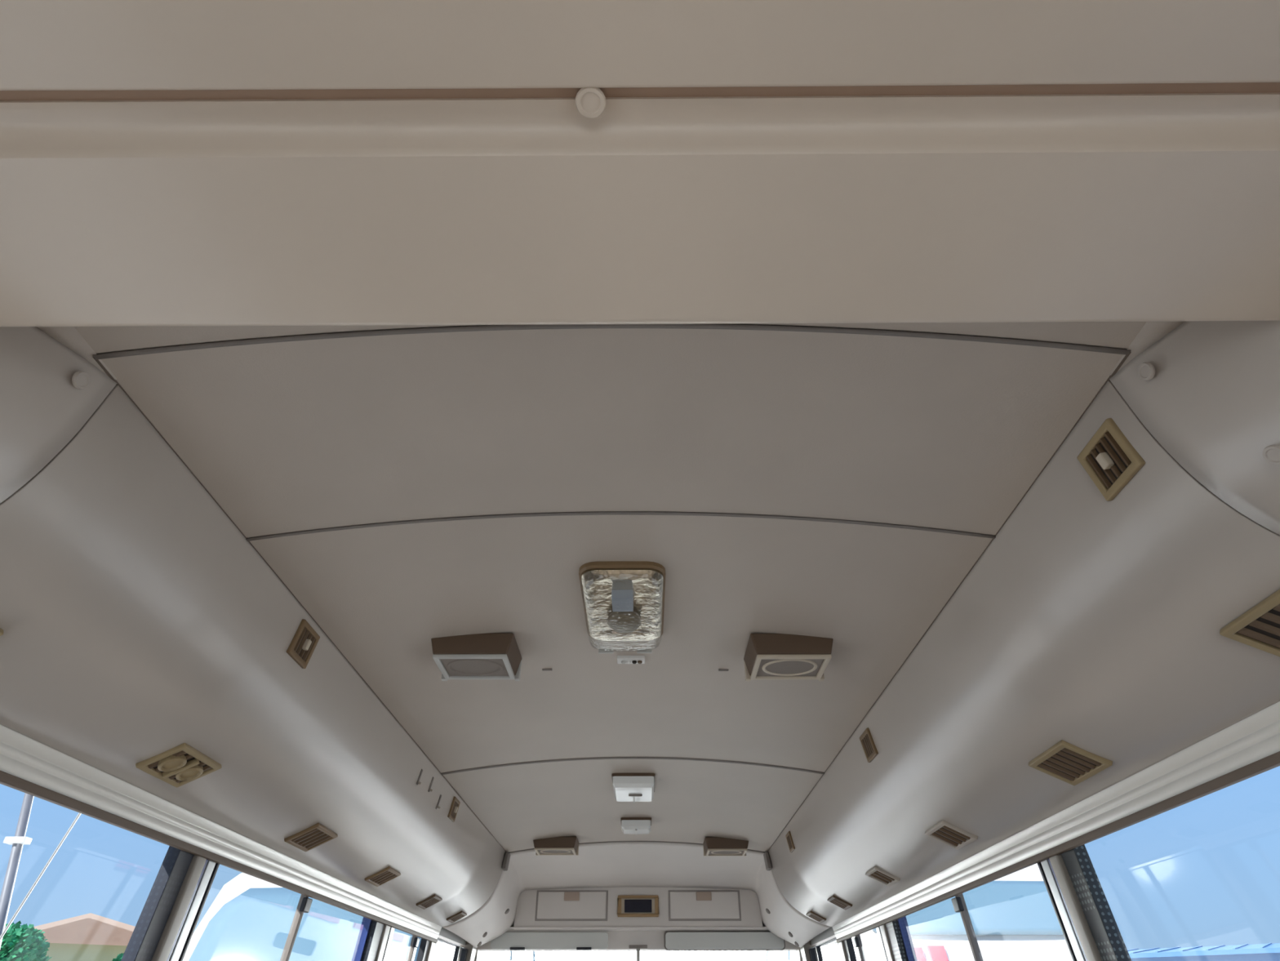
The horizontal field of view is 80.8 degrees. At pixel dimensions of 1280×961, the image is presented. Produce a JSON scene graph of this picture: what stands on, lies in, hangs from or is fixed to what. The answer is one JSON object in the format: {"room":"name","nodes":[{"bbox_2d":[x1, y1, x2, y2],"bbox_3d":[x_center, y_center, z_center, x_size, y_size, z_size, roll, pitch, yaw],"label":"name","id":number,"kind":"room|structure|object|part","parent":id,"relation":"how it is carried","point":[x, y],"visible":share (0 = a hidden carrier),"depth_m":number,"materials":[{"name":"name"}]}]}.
{"room":"transit interior","nodes":[
{"label":"transit interior","id":0,"kind":"room"},
{"bbox_2d":[0,326,510,960],"bbox_3d":[-0.861,1.166,1.139,0.453,1.874,6.600,0,-36,0],"label":"wall","id":1,"kind":"structure","parent":0,"point":[139,623],"depth_m":1.22,"materials":[{"name":"beige plastic"}]},
{"bbox_2d":[0,627,3,635],"bbox_3d":[-0.831,0.163,0.868,0.083,0.048,0.140,0,-36,0],"label":"air vent","id":2,"kind":"object","parent":1,"relation":"in","point":[1,629],"visible":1,"depth_m":0.93,"materials":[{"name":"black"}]},
{"bbox_2d":[120,845,193,960],"bbox_3d":[-0.995,0.482,0.551,0.102,0.760,2.045,0,-36,0],"label":"curtain","id":3,"kind":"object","parent":1,"relation":"in","point":[143,943],"depth_m":1.49,"materials":[{"name":"grey fabric"}]},
{"bbox_2d":[135,742,222,787],"bbox_3d":[-0.827,0.513,1.355,0.076,0.045,0.140,0,-36,0],"label":"air vent","id":4,"kind":"object","parent":1,"relation":"in","point":[180,765],"visible":1,"depth_m":1.34,"materials":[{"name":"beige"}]},
{"bbox_3d":[-0.976,1.101,1.392,0.090,0.734,0.037,0,-36,0],"label":"pillar trim","id":5,"kind":"part","parent":1,"relation":"part of","materials":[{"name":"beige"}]},
{"bbox_3d":[-0.926,0.427,1.150,0.023,0.057,5.555,0,-36,0],"label":"window rail","id":6,"kind":"part","parent":1,"relation":"part of","materials":[{"name":"white plastic"}]},
{"bbox_2d":[166,859,312,960],"bbox_3d":[-0.983,1.474,1.934,0.105,0.760,1.272,0,-36,0],"label":"window","id":7,"kind":"structure","parent":1,"relation":"in","point":[180,944],"depth_m":1.62,"materials":[{"name":"grey metal"}]},
{"bbox_3d":[-0.988,1.127,1.447,0.102,0.756,0.030,0,-36,0],"label":"sash frame","id":8,"kind":"part","parent":7,"relation":"part of","materials":[{"name":"silver metal"}]},
{"bbox_2d":[286,618,319,668],"bbox_3d":[-0.659,0.321,1.474,0.027,0.070,0.084,0,-36,0],"label":"air vent","id":9,"kind":"object","parent":1,"relation":"in","point":[301,648],"visible":1,"depth_m":1.47,"materials":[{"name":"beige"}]},
{"bbox_3d":[-0.653,0.321,1.473,0.011,0.020,0.012,9,-35,6],"label":"knob","id":10,"kind":"part","parent":9,"relation":"part of","materials":[{"name":"beige plastic"}]},
{"bbox_2d":[284,822,337,852],"bbox_3d":[-0.823,0.895,1.887,0.078,0.046,0.140,0,-36,0],"label":"air vent","id":11,"kind":"object","parent":1,"relation":"in","point":[317,834],"visible":1,"depth_m":1.88,"materials":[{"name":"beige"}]},
{"bbox_3d":[-0.967,1.931,2.548,0.090,0.734,0.060,0,-36,0],"label":"pillar trim","id":12,"kind":"part","parent":1,"relation":"part of","materials":[{"name":"beige"}]},
{"bbox_2d":[364,866,400,886],"bbox_3d":[-0.819,1.262,2.399,0.074,0.044,0.132,0,-36,0],"label":"air vent","id":13,"kind":"object","parent":1,"relation":"in","point":[388,873],"visible":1,"depth_m":2.39,"materials":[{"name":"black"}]},
{"bbox_2d":[382,926,429,960],"bbox_3d":[-0.976,2.136,2.856,0.105,0.760,0.620,0,-36,0],"label":"window","id":14,"kind":"structure","parent":1,"relation":"in","point":[424,945],"depth_m":3.12,"materials":[{"name":"grey metal"}]},
{"bbox_3d":[-0.979,1.975,2.628,0.102,0.756,0.040,0,-36,0],"label":"sash frame","id":15,"kind":"part","parent":14,"relation":"part of","materials":[{"name":"silver metal"}]},
{"bbox_2d":[416,768,422,785],"bbox_3d":[-0.655,0.883,2.240,0.015,0.044,0.012,0,-36,0],"label":"coat hook","id":16,"kind":"object","parent":1,"relation":"attached to","point":[421,771],"visible":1,"depth_m":2.23,"materials":[{"name":"grey metal"}]},
{"bbox_2d":[416,893,442,909],"bbox_3d":[-0.815,1.629,2.911,0.070,0.042,0.120,0,-36,0],"label":"air vent","id":17,"kind":"object","parent":1,"relation":"in","point":[434,899],"visible":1,"depth_m":2.90,"materials":[{"name":"black"}]},
{"bbox_3d":[-0.963,2.354,3.137,0.090,0.734,0.070,0,-36,0],"label":"pillar trim","id":18,"kind":"part","parent":1,"relation":"part of","materials":[{"name":"beige"}]},
{"bbox_2d":[427,777,434,791],"bbox_3d":[-0.652,0.950,2.351,0.015,0.044,0.012,0,-36,0],"label":"coat hook","id":19,"kind":"object","parent":1,"relation":"attached to","point":[433,778],"visible":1,"depth_m":2.35,"materials":[{"name":"grey metal"}]},
{"bbox_2d":[435,794,441,808],"bbox_3d":[-0.655,1.048,2.453,0.015,0.044,0.012,0,-36,0],"label":"coat hook","id":20,"kind":"object","parent":1,"relation":"attached to","point":[440,797],"visible":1,"depth_m":2.45,"materials":[{"name":"grey metal"}]},
{"bbox_2d":[431,937,467,960],"bbox_3d":[-0.972,2.597,3.498,0.102,0.760,0.740,0,-36,0],"label":"window","id":21,"kind":"structure","parent":1,"relation":"in","point":[464,953],"depth_m":3.82,"materials":[{"name":"grey metal"}]},
{"bbox_2d":[447,795,460,822],"bbox_3d":[-0.650,1.149,2.627,0.027,0.068,0.084,0,-36,0],"label":"air vent","id":22,"kind":"object","parent":1,"relation":"in","point":[455,803],"visible":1,"depth_m":2.62,"materials":[{"name":"black"}]},
{"bbox_2d":[446,911,466,923],"bbox_3d":[-0.812,1.933,3.334,0.067,0.040,0.110,0,-36,0],"label":"air vent","id":23,"kind":"object","parent":1,"relation":"in","point":[460,914],"visible":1,"depth_m":3.33,"materials":[{"name":"black"}]},
{"bbox_3d":[-0.965,2.827,3.862,0.151,0.810,0.120,0,-36,0],"label":"pillar trim","id":24,"kind":"part","parent":1,"relation":"part of","materials":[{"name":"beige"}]},
{"bbox_2d":[74,321,1146,946],"bbox_3d":[-0.030,0.480,1.668,2.000,0.515,6.770,0,-36,0],"label":"ceiling","id":25,"kind":"structure","parent":0,"point":[408,486],"depth_m":1.22,"materials":[{"name":"white paint"}]},
{"bbox_2d":[431,632,521,680],"bbox_3d":[-0.367,0.399,1.690,0.182,0.055,0.150,0,-36,0],"label":"ceiling speaker","id":26,"kind":"object","parent":25,"relation":"attached to","point":[478,655],"visible":0.98,"depth_m":1.64,"materials":[{"name":"brown plastic"}]},
{"bbox_2d":[440,658,508,675],"bbox_3d":[-0.367,0.412,1.676,0.136,0.006,0.112,0,-36,0],"label":"grille","id":27,"kind":"object","parent":26,"relation":"attached to","point":[448,667],"depth_m":1.67,"materials":[{"name":"grey plastic"}]},
{"bbox_2d":[542,668,552,671],"bbox_3d":[-0.226,0.460,1.832,0.024,0.004,0.008,0,-36,0],"label":"clip","id":28,"kind":"object","parent":25,"relation":"attached to","point":[543,669],"visible":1,"depth_m":1.83,"materials":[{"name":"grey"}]},
{"bbox_2d":[533,836,578,855],"bbox_3d":[-0.391,1.702,3.500,0.202,0.055,0.162,0,-36,0],"label":"ceiling speaker","id":29,"kind":"object","parent":25,"relation":"attached to","point":[557,846],"visible":0.98,"depth_m":3.44,"materials":[{"name":"brown plastic"}]},
{"bbox_2d":[537,849,573,853],"bbox_3d":[-0.391,1.716,3.486,0.156,0.006,0.124,0,-36,0],"label":"grille","id":30,"kind":"object","parent":29,"relation":"attached to","point":[540,851],"depth_m":3.49,"materials":[{"name":"beige plastic"}]},
{"bbox_3d":[-0.043,-0.831,0.007,1.242,0.058,2.242,0,-36,0],"label":"panel","id":31,"kind":"part","parent":25,"relation":"part of","materials":[{"name":"plastic"}]},
{"bbox_3d":[-0.035,-0.052,1.092,1.242,0.058,0.417,0,-36,0],"label":"panel","id":32,"kind":"part","parent":25,"relation":"part of","materials":[{"name":"plastic"}]},
{"bbox_3d":[-0.029,0.498,1.859,1.242,0.058,1.457,0,-36,0],"label":"panel","id":33,"kind":"part","parent":25,"relation":"part of","materials":[{"name":"plastic"}]},
{"bbox_2d":[578,560,665,653],"bbox_3d":[-0.033,0.271,1.535,0.166,0.054,0.340,0,-36,0],"label":"ceiling light","id":34,"kind":"object","parent":25,"relation":"attached to","point":[623,600],"visible":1,"depth_m":1.50,"materials":[{"name":"silver plastic"}]},
{"bbox_3d":[-0.033,0.295,1.573,0.072,0.024,0.097,0,-36,0],"label":"bulb","id":35,"kind":"part","parent":34,"relation":"part of","materials":[{"name":"brown"}]},
{"bbox_2d":[617,655,644,663],"bbox_3d":[-0.021,0.427,1.786,0.066,0.014,0.034,0,-36,0],"label":"switch panel","id":36,"kind":"object","parent":25,"relation":"attached to","point":[620,659],"visible":1,"depth_m":1.78,"materials":[{"name":"white plastic"}]},
{"bbox_3d":[-0.020,1.340,3.032,1.242,0.058,1.415,0,-36,0],"label":"panel","id":37,"kind":"part","parent":25,"relation":"part of","materials":[{"name":"plastic"}]},
{"bbox_2d":[611,773,655,803],"bbox_3d":[-0.022,1.107,2.702,0.152,0.052,0.238,0,-36,0],"label":"ceiling light","id":38,"kind":"object","parent":25,"relation":"attached to","point":[627,787],"visible":1,"depth_m":2.62,"materials":[{"name":"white plastic"}]},
{"bbox_2d":[628,794,642,796],"bbox_3d":[-0.016,1.123,2.686,0.048,0.007,0.014,0,-36,0],"label":"switch","id":39,"kind":"object","parent":38,"relation":"attached to","point":[630,795],"depth_m":2.68,"materials":[{"name":"grey plastic"}]},
{"bbox_2d":[620,817,651,835],"bbox_3d":[-0.016,1.488,3.233,0.132,0.051,0.136,0,-36,0],"label":"ceiling light","id":40,"kind":"object","parent":25,"relation":"attached to","point":[629,825],"visible":1,"depth_m":3.19,"materials":[{"name":"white plastic"}]},
{"bbox_2d":[442,841,831,951],"bbox_3d":[-0.012,2.186,3.914,1.800,0.389,0.992,0,-36,0],"label":"panel","id":41,"kind":"object","parent":25,"relation":"attached to","point":[633,892],"visible":0.94,"depth_m":4.08,"materials":[{"name":"plastic"}]},
{"bbox_2d":[490,932,608,950],"bbox_3d":[-0.492,2.504,4.090,0.637,0.083,0.027,0,-36,0],"label":"sun visor","id":42,"kind":"object","parent":41,"relation":"attached to","point":[508,940],"visible":0.85,"depth_m":4.08,"materials":[{"name":"grey plastic"}]},
{"bbox_3d":[-0.375,2.338,4.141,0.376,0.130,0.011,0,-36,0],"label":"locker door","id":43,"kind":"part","parent":41,"relation":"part of","materials":[{"name":"plastic"}]},
{"bbox_2d":[628,945,647,960],"bbox_3d":[-0.010,2.606,4.013,0.250,0.218,0.060,0,-36,0],"label":"mirror","id":44,"kind":"object","parent":41,"relation":"attached to","point":[637,947],"visible":1,"depth_m":4.07,"materials":[{"name":"grey mirror"}]},
{"bbox_3d":[-0.010,2.584,4.029,0.020,0.143,0.040,0,-36,0],"label":"stem","id":45,"kind":"part","parent":44,"relation":"part of","materials":[{"name":"grey metal"}]},
{"bbox_3d":[-0.010,2.356,4.144,1.350,0.205,0.020,0,-36,0],"label":"panel","id":46,"kind":"part","parent":41,"relation":"part of","materials":[{"name":"plastic"}]},
{"bbox_2d":[617,895,658,916],"bbox_3d":[-0.010,2.340,4.135,0.230,0.104,0.014,0,-36,0],"label":"clock","id":47,"kind":"object","parent":41,"relation":"on","point":[627,905],"depth_m":4.13,"materials":[{"name":"beige"}]},
{"bbox_3d":[-0.009,2.547,4.179,1.800,0.105,0.139,0,-36,0],"label":"header panel","id":48,"kind":"part","parent":41,"relation":"part of","materials":[{"name":"plastic"}]},
{"bbox_3d":[0.355,2.335,4.137,0.376,0.130,0.011,0,-36,0],"label":"locker door","id":49,"kind":"part","parent":41,"relation":"part of","materials":[{"name":"plastic"}]},
{"bbox_2d":[663,930,785,950],"bbox_3d":[0.460,2.502,4.095,0.658,0.094,0.027,0,-36,0],"label":"sun visor","id":50,"kind":"object","parent":41,"relation":"attached to","point":[673,940],"visible":0.79,"depth_m":4.08,"materials":[{"name":"grey plastic"}]},
{"bbox_2d":[0,0,1279,326],"bbox_3d":[-0.039,-0.423,0.481,1.640,0.088,0.792,0,-36,0],"label":"panel","id":51,"kind":"object","parent":25,"relation":"attached to","point":[163,162],"visible":1,"depth_m":0.63,"materials":[{"name":"plastic"}]},
{"bbox_3d":[-0.040,-0.496,0.389,1.640,0.051,0.558,0,-36,0],"label":"panel","id":52,"kind":"part","parent":51,"relation":"part of","materials":[{"name":"plastic"}]},
{"bbox_2d":[718,668,728,671],"bbox_3d":[0.203,0.460,1.828,0.024,0.004,0.008,0,-36,0],"label":"clip","id":53,"kind":"object","parent":25,"relation":"attached to","point":[719,669],"visible":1,"depth_m":1.82,"materials":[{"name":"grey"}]},
{"bbox_2d":[702,837,748,856],"bbox_3d":[0.399,1.702,3.494,0.202,0.055,0.162,0,-36,0],"label":"ceiling speaker","id":54,"kind":"object","parent":25,"relation":"attached to","point":[713,846],"visible":0.98,"depth_m":3.44,"materials":[{"name":"brown plastic"}]},
{"bbox_2d":[708,850,743,854],"bbox_3d":[0.399,1.716,3.480,0.156,0.006,0.124,0,-36,0],"label":"grille","id":55,"kind":"object","parent":54,"relation":"attached to","point":[710,852],"depth_m":3.49,"materials":[{"name":"beige plastic"}]},
{"bbox_2d":[743,633,833,681],"bbox_3d":[0.332,0.398,1.685,0.182,0.055,0.150,0,-36,0],"label":"ceiling speaker","id":56,"kind":"object","parent":25,"relation":"attached to","point":[767,656],"visible":0.99,"depth_m":1.64,"materials":[{"name":"brown plastic"}]},
{"bbox_2d":[756,658,824,675],"bbox_3d":[0.332,0.412,1.671,0.136,0.006,0.112,0,-36,0],"label":"grille","id":57,"kind":"object","parent":56,"relation":"attached to","point":[765,667],"depth_m":1.67,"materials":[{"name":"beige plastic"}]},
{"bbox_2d":[475,949,802,960],"bbox_3d":[-0.010,3.110,3.596,2.000,1.580,0.570,0,-36,0],"label":"wall","id":58,"kind":"structure","parent":0,"point":[477,957],"depth_m":4.13,"materials":[{"name":"beige plastic"}]},
{"bbox_3d":[-0.939,2.897,3.959,0.100,0.810,0.120,0,-36,0],"label":"corner post","id":59,"kind":"part","parent":58,"relation":"part of","materials":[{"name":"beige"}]},
{"bbox_3d":[0.921,2.890,3.950,0.100,0.810,0.120,0,-36,0],"label":"corner post","id":60,"kind":"part","parent":58,"relation":"part of","materials":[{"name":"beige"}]},
{"bbox_2d":[763,320,1279,960],"bbox_3d":[0.801,1.160,1.131,0.453,1.874,6.600,0,-36,0],"label":"wall","id":61,"kind":"structure","parent":0,"point":[1089,622],"depth_m":1.15,"materials":[{"name":"beige plastic"}]},
{"bbox_2d":[785,831,795,853],"bbox_3d":[0.612,1.467,3.054,0.024,0.068,0.084,0,-36,0],"label":"air vent","id":62,"kind":"object","parent":61,"relation":"in","point":[791,846],"visible":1,"depth_m":3.04,"materials":[{"name":"black"}]},
{"bbox_3d":[0.945,2.820,3.852,0.151,0.810,0.120,0,-36,0],"label":"pillar trim","id":63,"kind":"part","parent":61,"relation":"part of","materials":[{"name":"beige"}]},
{"bbox_2d":[805,911,826,923],"bbox_3d":[0.780,1.933,3.334,0.067,0.040,0.110,0,-36,0],"label":"air vent","id":64,"kind":"object","parent":61,"relation":"in","point":[815,917],"visible":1,"depth_m":3.32,"materials":[{"name":"black"}]},
{"bbox_2d":[808,937,842,960],"bbox_3d":[0.947,2.590,3.489,0.102,0.760,0.740,0,-36,0],"label":"window","id":65,"kind":"structure","parent":61,"relation":"in","point":[819,949],"depth_m":3.81,"materials":[{"name":"grey metal"}]},
{"bbox_2d":[826,894,852,910],"bbox_3d":[0.777,1.641,2.927,0.070,0.042,0.116,0,-36,0],"label":"air vent","id":66,"kind":"object","parent":61,"relation":"in","point":[833,900],"visible":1,"depth_m":2.92,"materials":[{"name":"black"}]},
{"bbox_3d":[0.932,2.347,3.127,0.090,0.734,0.070,0,-36,0],"label":"pillar trim","id":67,"kind":"part","parent":61,"relation":"part of","materials":[{"name":"beige"}]},
{"bbox_2d":[844,926,888,960],"bbox_3d":[0.941,2.129,2.847,0.105,0.760,0.620,0,-36,0],"label":"window","id":68,"kind":"structure","parent":61,"relation":"in","point":[849,946],"depth_m":3.11,"materials":[{"name":"grey metal"}]},
{"bbox_3d":[0.940,1.968,2.618,0.102,0.756,0.040,0,-36,0],"label":"sash frame","id":69,"kind":"part","parent":68,"relation":"part of","materials":[{"name":"silver metal"}]},
{"bbox_2d":[859,727,878,762],"bbox_3d":[0.604,0.698,1.981,0.024,0.068,0.084,0,-36,0],"label":"air vent","id":70,"kind":"object","parent":61,"relation":"in","point":[866,740],"visible":0.99,"depth_m":1.97,"materials":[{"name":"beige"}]},
{"bbox_2d":[865,866,900,886],"bbox_3d":[0.773,1.262,2.399,0.074,0.044,0.128,0,-36,0],"label":"air vent","id":71,"kind":"object","parent":61,"relation":"in","point":[876,873],"visible":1,"depth_m":2.39,"materials":[{"name":"black"}]},
{"bbox_3d":[0.927,1.924,2.538,0.090,0.734,0.060,0,-36,0],"label":"pillar trim","id":72,"kind":"part","parent":61,"relation":"part of","materials":[{"name":"beige"}]},
{"bbox_2d":[924,819,977,849],"bbox_3d":[0.769,0.877,1.863,0.079,0.047,0.140,0,-36,0],"label":"air vent","id":73,"kind":"object","parent":61,"relation":"in","point":[944,832],"visible":1,"depth_m":1.85,"materials":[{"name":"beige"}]},
{"bbox_2d":[951,858,1087,960],"bbox_3d":[0.933,1.467,1.924,0.105,0.760,1.272,0,-36,0],"label":"window","id":74,"kind":"structure","parent":61,"relation":"in","point":[1073,941],"depth_m":1.61,"materials":[{"name":"grey metal"}]},
{"bbox_3d":[0.931,1.120,1.438,0.102,0.756,0.030,0,-36,0],"label":"sash frame","id":75,"kind":"part","parent":74,"relation":"part of","materials":[{"name":"silver metal"}]},
{"bbox_3d":[0.861,0.421,1.141,0.023,0.057,5.555,0,-36,0],"label":"window rail","id":76,"kind":"part","parent":61,"relation":"part of","materials":[{"name":"white plastic"}]},
{"bbox_2d":[1028,740,1112,785],"bbox_3d":[0.765,0.504,1.343,0.078,0.046,0.140,0,-36,0],"label":"air vent","id":77,"kind":"object","parent":61,"relation":"in","point":[1071,764],"visible":1,"depth_m":1.33,"materials":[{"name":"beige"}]},
{"bbox_3d":[0.918,1.094,1.382,0.090,0.734,0.037,0,-36,0],"label":"pillar trim","id":78,"kind":"part","parent":61,"relation":"part of","materials":[{"name":"beige"}]},
{"bbox_2d":[1061,844,1131,960],"bbox_3d":[0.924,0.475,0.541,0.102,0.760,2.045,0,-36,0],"label":"curtain","id":79,"kind":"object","parent":61,"relation":"in","point":[1108,938],"depth_m":1.48,"materials":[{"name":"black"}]},
{"bbox_2d":[1076,417,1145,501],"bbox_3d":[0.597,-0.026,0.956,0.028,0.073,0.082,0,-36,0],"label":"air vent","id":80,"kind":"object","parent":61,"relation":"in","point":[1108,458],"visible":1,"depth_m":0.95,"materials":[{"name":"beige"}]},
{"bbox_3d":[0.590,-0.025,0.955,0.011,0.020,0.012,-10,-35,-7],"label":"knob","id":81,"kind":"part","parent":80,"relation":"part of","materials":[{"name":"beige plastic"}]},
{"bbox_2d":[1219,588,1279,657],"bbox_3d":[0.761,0.160,0.864,0.085,0.049,0.150,0,-36,0],"label":"air vent","id":82,"kind":"object","parent":61,"relation":"in","point":[1259,627],"visible":1,"depth_m":0.90,"materials":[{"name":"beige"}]},
{"label":"outside","id":83,"kind":"structure","parent":0,"visible":0},
{"bbox_3d":[0.086,13.367,15.024,240.000,0.200,280.000,0,-36,0],"label":"ground","id":84,"kind":"structure","parent":83,"visible":0},
{"bbox_2d":[0,792,34,947],"bbox_3d":[-8.174,6.321,9.407,1.009,4.727,0.265,21,-41,-27],"label":"light pole","id":85,"kind":"object","parent":84,"relation":"on","point":[20,839],"visible":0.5,"depth_m":10.11,"materials":[{"name":"grey metal"}]},
{"bbox_2d":[0,920,52,960],"bbox_3d":[-15.091,12.350,17.186,2.136,3.991,2.247,0,-36,0],"label":"tree","id":86,"kind":"object","parent":84,"relation":"on","point":[24,943],"visible":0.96,"depth_m":17.72,"materials":[{"name":"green plant"}]},
{"bbox_2d":[0,813,81,940],"bbox_3d":[-7.468,4.622,9.780,1.716,8.501,0.026,23,-41,-28],"label":"cable","id":87,"kind":"object","parent":84,"relation":"on","point":[79,814],"visible":0.46,"depth_m":9.44,"materials":[{"name":"beige plastic"}]},
{"bbox_2d":[34,913,135,960],"bbox_3d":[-17.072,15.909,22.622,4.600,4.531,5.600,20,-40,-25],"label":"house","id":88,"kind":"structure","parent":84,"relation":"on","point":[89,936],"depth_m":21.61,"materials":[{"name":"beige"}]},
{"bbox_2d":[112,952,124,960],"bbox_3d":[-11.536,12.441,16.934,1.612,3.552,1.611,0,-36,0],"label":"tree","id":89,"kind":"object","parent":84,"relation":"on","point":[119,957],"visible":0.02,"depth_m":17.29,"materials":[{"name":"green plant"}]},
{"bbox_2d":[182,872,553,960],"bbox_3d":[-2.252,5.738,7.172,2.500,3.040,6.480,-1,-36,2],"label":"bus","id":90,"kind":"object","parent":84,"relation":"on","point":[251,917],"visible":0.5,"depth_m":5.49,"materials":[{"name":"white paint"}]},
{"bbox_2d":[748,863,1072,960],"bbox_3d":[2.462,5.705,7.161,2.500,3.080,6.480,0,-36,-1],"label":"bus","id":91,"kind":"object","parent":84,"relation":"on","point":[1013,917],"visible":0.35,"depth_m":5.45,"materials":[{"name":"white paint"}]},
{"bbox_2d":[1127,942,1279,960],"bbox_3d":[15.234,13.745,18.936,6.800,3.749,4.500,-25,-42,30],"label":"shed","id":92,"kind":"object","parent":84,"relation":"on","point":[1262,952],"visible":0.68,"depth_m":18.60,"materials":[{"name":"blue"}]}
]}

